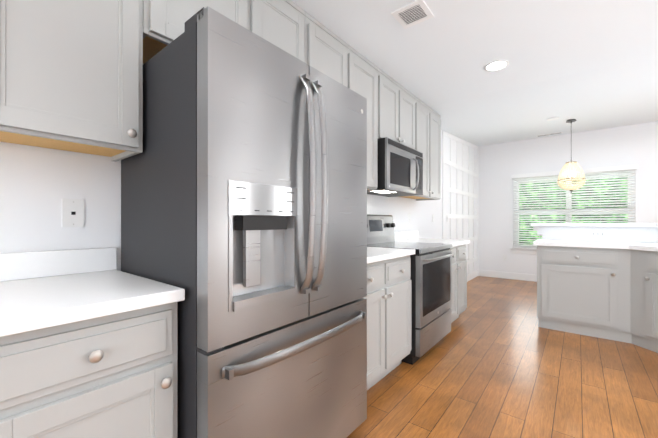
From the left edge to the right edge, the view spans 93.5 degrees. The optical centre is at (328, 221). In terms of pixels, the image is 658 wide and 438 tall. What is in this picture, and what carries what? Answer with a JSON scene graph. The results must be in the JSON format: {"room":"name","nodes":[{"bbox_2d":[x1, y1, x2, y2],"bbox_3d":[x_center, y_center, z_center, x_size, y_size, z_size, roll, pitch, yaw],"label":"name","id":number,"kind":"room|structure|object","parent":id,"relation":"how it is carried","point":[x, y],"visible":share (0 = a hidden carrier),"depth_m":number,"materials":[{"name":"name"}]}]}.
{"room":"kitchen","nodes":[
{"label":"kitchen","id":0,"kind":"room"},
{"bbox_2d":[0,130,476,273],"bbox_3d":[-0.113,-0.345,2.582,0.150,2.950,10.400,0,0,39],"label":"wall","id":1,"kind":"structure","parent":0,"point":[38,185],"depth_m":1.32,"materials":[{"name":"white paint"}]},
{"bbox_2d":[0,0,142,161],"bbox_3d":[-0.971,-0.789,1.109,0.354,1.038,0.460,0,0,39],"label":"upper cabinet","id":2,"kind":"object","parent":1,"relation":"attached to","point":[71,75],"visible":1,"depth_m":1.04,"materials":[{"name":"grey paint"}]},
{"bbox_2d":[62,199,83,226],"bbox_3d":[-1.059,-0.035,1.281,0.007,0.116,0.072,0,0,39],"label":"outlet plate","id":3,"kind":"object","parent":1,"relation":"attached to","point":[72,212],"visible":1,"depth_m":1.28,"materials":[{"name":"white plastic"}]},
{"bbox_2d":[143,0,304,63],"bbox_3d":[-0.549,-1.024,1.656,0.324,0.568,0.918,0,0,39],"label":"upper cabinet","id":4,"kind":"object","parent":1,"relation":"attached to","point":[280,24],"visible":0.44,"depth_m":1.53,"materials":[{"name":"grey paint"}]},
{"bbox_2d":[305,11,377,189],"bbox_3d":[0.028,-0.789,2.348,0.354,1.038,0.880,0,0,39],"label":"upper cabinet","id":5,"kind":"object","parent":1,"relation":"attached to","point":[330,54],"visible":0.4,"depth_m":2.28,"materials":[{"name":"grey paint"}]},
{"bbox_2d":[377,67,414,148],"bbox_3d":[0.545,-1.006,2.990,0.354,0.603,0.762,0,0,39],"label":"upper cabinet","id":6,"kind":"object","parent":1,"relation":"attached to","point":[396,111],"visible":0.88,"depth_m":2.84,"materials":[{"name":"grey paint"}]},
{"bbox_2d":[367,137,422,196],"bbox_3d":[0.587,-0.485,2.957,0.448,0.430,0.758,0,0,39],"label":"microwave","id":7,"kind":"object","parent":6,"relation":"attached to","point":[400,169],"visible":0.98,"depth_m":2.76,"materials":[{"name":"silver metal"}]},
{"bbox_2d":[394,96,440,200],"bbox_3d":[1.027,-0.789,3.589,0.354,1.038,0.770,0,0,39],"label":"upper cabinet","id":8,"kind":"object","parent":1,"relation":"attached to","point":[427,132],"visible":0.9,"depth_m":3.51,"materials":[{"name":"grey paint"}]},
{"bbox_2d":[442,131,477,273],"bbox_3d":[2.437,-0.283,5.620,0.012,2.568,2.170,0,0,39],"label":"wall paneling","id":9,"kind":"structure","parent":1,"relation":"attached to","point":[453,190],"depth_m":5.57,"materials":[{"name":"white wood"}]},
{"bbox_2d":[467,270,478,281],"bbox_3d":[2.129,1.065,5.232,0.017,0.130,3.120,0,0,39],"label":"baseboard","id":10,"kind":"structure","parent":1,"relation":"attached to","point":[474,274],"depth_m":6.09,"materials":[{"name":"white wood"}]},
{"bbox_2d":[291,0,657,146],"bbox_3d":[2.127,-1.508,0.779,6.000,0.395,10.500,0,0,39],"label":"ceiling","id":11,"kind":"structure","parent":0,"point":[589,65],"depth_m":2.48,"materials":[{"name":"white paint"}]},
{"bbox_2d":[391,0,433,28],"bbox_3d":[0.528,-1.304,1.951,0.200,0.012,0.200,0,0,39],"label":"ceiling vent","id":12,"kind":"object","parent":11,"relation":"in","point":[412,14],"visible":1,"depth_m":1.94,"materials":[{"name":"white metal"}]},
{"bbox_2d":[484,60,508,70],"bbox_3d":[1.405,-1.306,2.593,0.185,0.008,0.185,0,0,39],"label":"recessed light","id":13,"kind":"object","parent":11,"relation":"in","point":[497,65],"visible":1,"depth_m":2.58,"materials":[{"name":"white"}]},
{"bbox_2d":[536,132,562,136],"bbox_3d":[3.903,-1.545,5.473,0.380,0.017,0.120,0,0,39],"label":"ceiling vent","id":14,"kind":"object","parent":11,"relation":"in","point":[549,134],"visible":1,"depth_m":5.46,"materials":[{"name":"white"}]},
{"bbox_2d":[547,117,558,120],"bbox_3d":[3.131,-1.438,4.323,0.144,0.028,0.144,0,0,39],"label":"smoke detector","id":15,"kind":"object","parent":11,"relation":"attached to","point":[552,118],"visible":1,"depth_m":4.29,"materials":[{"name":"white plastic"}]},
{"bbox_2d":[557,119,585,192],"bbox_3d":[3.503,-0.941,4.473,0.334,1.062,0.333,0,0,39],"label":"pendant light","id":16,"kind":"object","parent":11,"relation":"hanging from","point":[569,175],"visible":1,"depth_m":4.43,"materials":[{"name":"beige glass"}]},
{"bbox_2d":[347,276,657,437],"bbox_3d":[2.127,1.180,0.779,6.000,0.100,10.500,0,0,39],"label":"floor","id":17,"kind":"structure","parent":0,"point":[496,361],"depth_m":2.16,"materials":[{"name":"brown wood"}]},
{"bbox_2d":[0,302,176,437],"bbox_3d":[-0.856,0.692,1.008,0.653,0.875,0.460,0,0,39],"label":"base cabinet","id":18,"kind":"object","parent":17,"relation":"on","point":[113,376],"visible":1,"depth_m":0.83,"materials":[{"name":"grey paint"}]},
{"bbox_2d":[121,6,366,437],"bbox_3d":[-0.345,0.235,1.497,0.800,1.790,0.907,0,0,39],"label":"refrigerator","id":19,"kind":"object","parent":17,"relation":"on","point":[244,199],"visible":0.96,"depth_m":1.13,"materials":[{"name":"grey metal"}]},
{"bbox_2d":[363,255,411,389],"bbox_3d":[0.150,0.693,2.259,0.653,0.875,0.866,0,0,39],"label":"base cabinet","id":20,"kind":"object","parent":17,"relation":"on","point":[389,314],"visible":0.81,"depth_m":2.10,"materials":[{"name":"grey paint"}]},
{"bbox_2d":[367,247,414,263],"bbox_3d":[0.147,0.184,2.261,0.646,0.138,0.870,0,0,39],"label":"countertop","id":21,"kind":"structure","parent":20,"relation":"on","point":[376,254],"depth_m":2.15,"materials":[{"name":"stone"}]},
{"bbox_2d":[367,214,452,364],"bbox_3d":[0.700,0.530,2.866,0.734,1.200,0.762,0,0,39],"label":"range","id":22,"kind":"object","parent":17,"relation":"on","point":[430,277],"visible":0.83,"depth_m":2.61,"materials":[{"name":"silver metal"}]},
{"bbox_2d":[450,244,466,322],"bbox_3d":[1.143,0.693,3.491,0.653,0.875,0.760,0,0,39],"label":"base cabinet","id":23,"kind":"object","parent":17,"relation":"on","point":[458,283],"visible":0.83,"depth_m":3.34,"materials":[{"name":"grey paint"}]},
{"bbox_2d":[394,231,469,246],"bbox_3d":[1.150,0.184,3.506,0.646,0.138,0.790,0,0,39],"label":"countertop","id":24,"kind":"structure","parent":23,"relation":"on","point":[406,236],"depth_m":3.53,"materials":[{"name":"stone"}]},
{"bbox_2d":[533,227,657,352],"bbox_3d":[3.002,0.594,2.390,2.542,1.072,1.952,0,0,39],"label":"kitchen island","id":25,"kind":"object","parent":17,"relation":"on","point":[599,280],"depth_m":3.03,"materials":[{"name":"grey paint"}]},
{"bbox_2d":[531,223,657,226],"bbox_3d":[3.265,0.037,2.596,2.744,0.038,1.802,0,0,39],"label":"island countertop","id":26,"kind":"structure","parent":25,"relation":"on","point":[532,224],"depth_m":3.44,"materials":[{"name":"white stone"}]},
{"bbox_2d":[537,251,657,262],"bbox_3d":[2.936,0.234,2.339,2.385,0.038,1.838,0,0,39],"label":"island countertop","id":27,"kind":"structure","parent":25,"relation":"on","point":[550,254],"depth_m":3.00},
{"bbox_3d":[-1.291,0.692,0.469,0.653,0.875,0.920,0,0,39],"label":"base cabinet","id":28,"kind":"object","parent":17,"relation":"on","visible":0},
{"bbox_2d":[0,247,184,336],"bbox_3d":[-1.147,0.184,0.653,0.646,0.138,1.388,0,0,39],"label":"countertop","id":29,"kind":"structure","parent":28,"relation":"on","point":[42,289],"depth_m":0.98,"materials":[{"name":"stone"}]},
{"bbox_2d":[478,121,657,274],"bbox_3d":[5.341,-0.345,4.771,5.600,2.950,0.150,0,0,39],"label":"wall","id":30,"kind":"structure","parent":0,"point":[500,164],"depth_m":5.82,"materials":[{"name":"white paint"}]},
{"bbox_2d":[479,270,536,281],"bbox_3d":[5.290,1.065,4.706,5.600,0.130,0.014,0,0,39],"label":"baseboard","id":31,"kind":"structure","parent":30,"relation":"attached to","point":[507,275],"depth_m":6.10,"materials":[{"name":"white wood"}]},
{"bbox_2d":[510,170,633,254],"bbox_3d":[4.305,-0.124,5.557,1.800,1.490,0.145,0,0,39],"label":"window","id":32,"kind":"structure","parent":30,"relation":"in","point":[524,251],"depth_m":5.63,"materials":[{"name":"white wood"}]},
{"bbox_2d":[511,164,637,248],"bbox_3d":[4.261,-0.199,5.502,1.760,1.432,0.066,0,0,39],"label":"window blinds","id":33,"kind":"object","parent":32,"relation":"attached to","point":[590,171],"visible":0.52,"depth_m":5.45,"materials":[{"name":"white plastic"}]},
{"label":"outside","id":34,"kind":"structure","parent":0,"visible":0},
{"bbox_2d":[519,175,627,244],"bbox_3d":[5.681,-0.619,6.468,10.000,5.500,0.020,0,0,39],"label":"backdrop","id":35,"kind":"structure","parent":34,"point":[572,205],"depth_m":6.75,"materials":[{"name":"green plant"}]}
]}

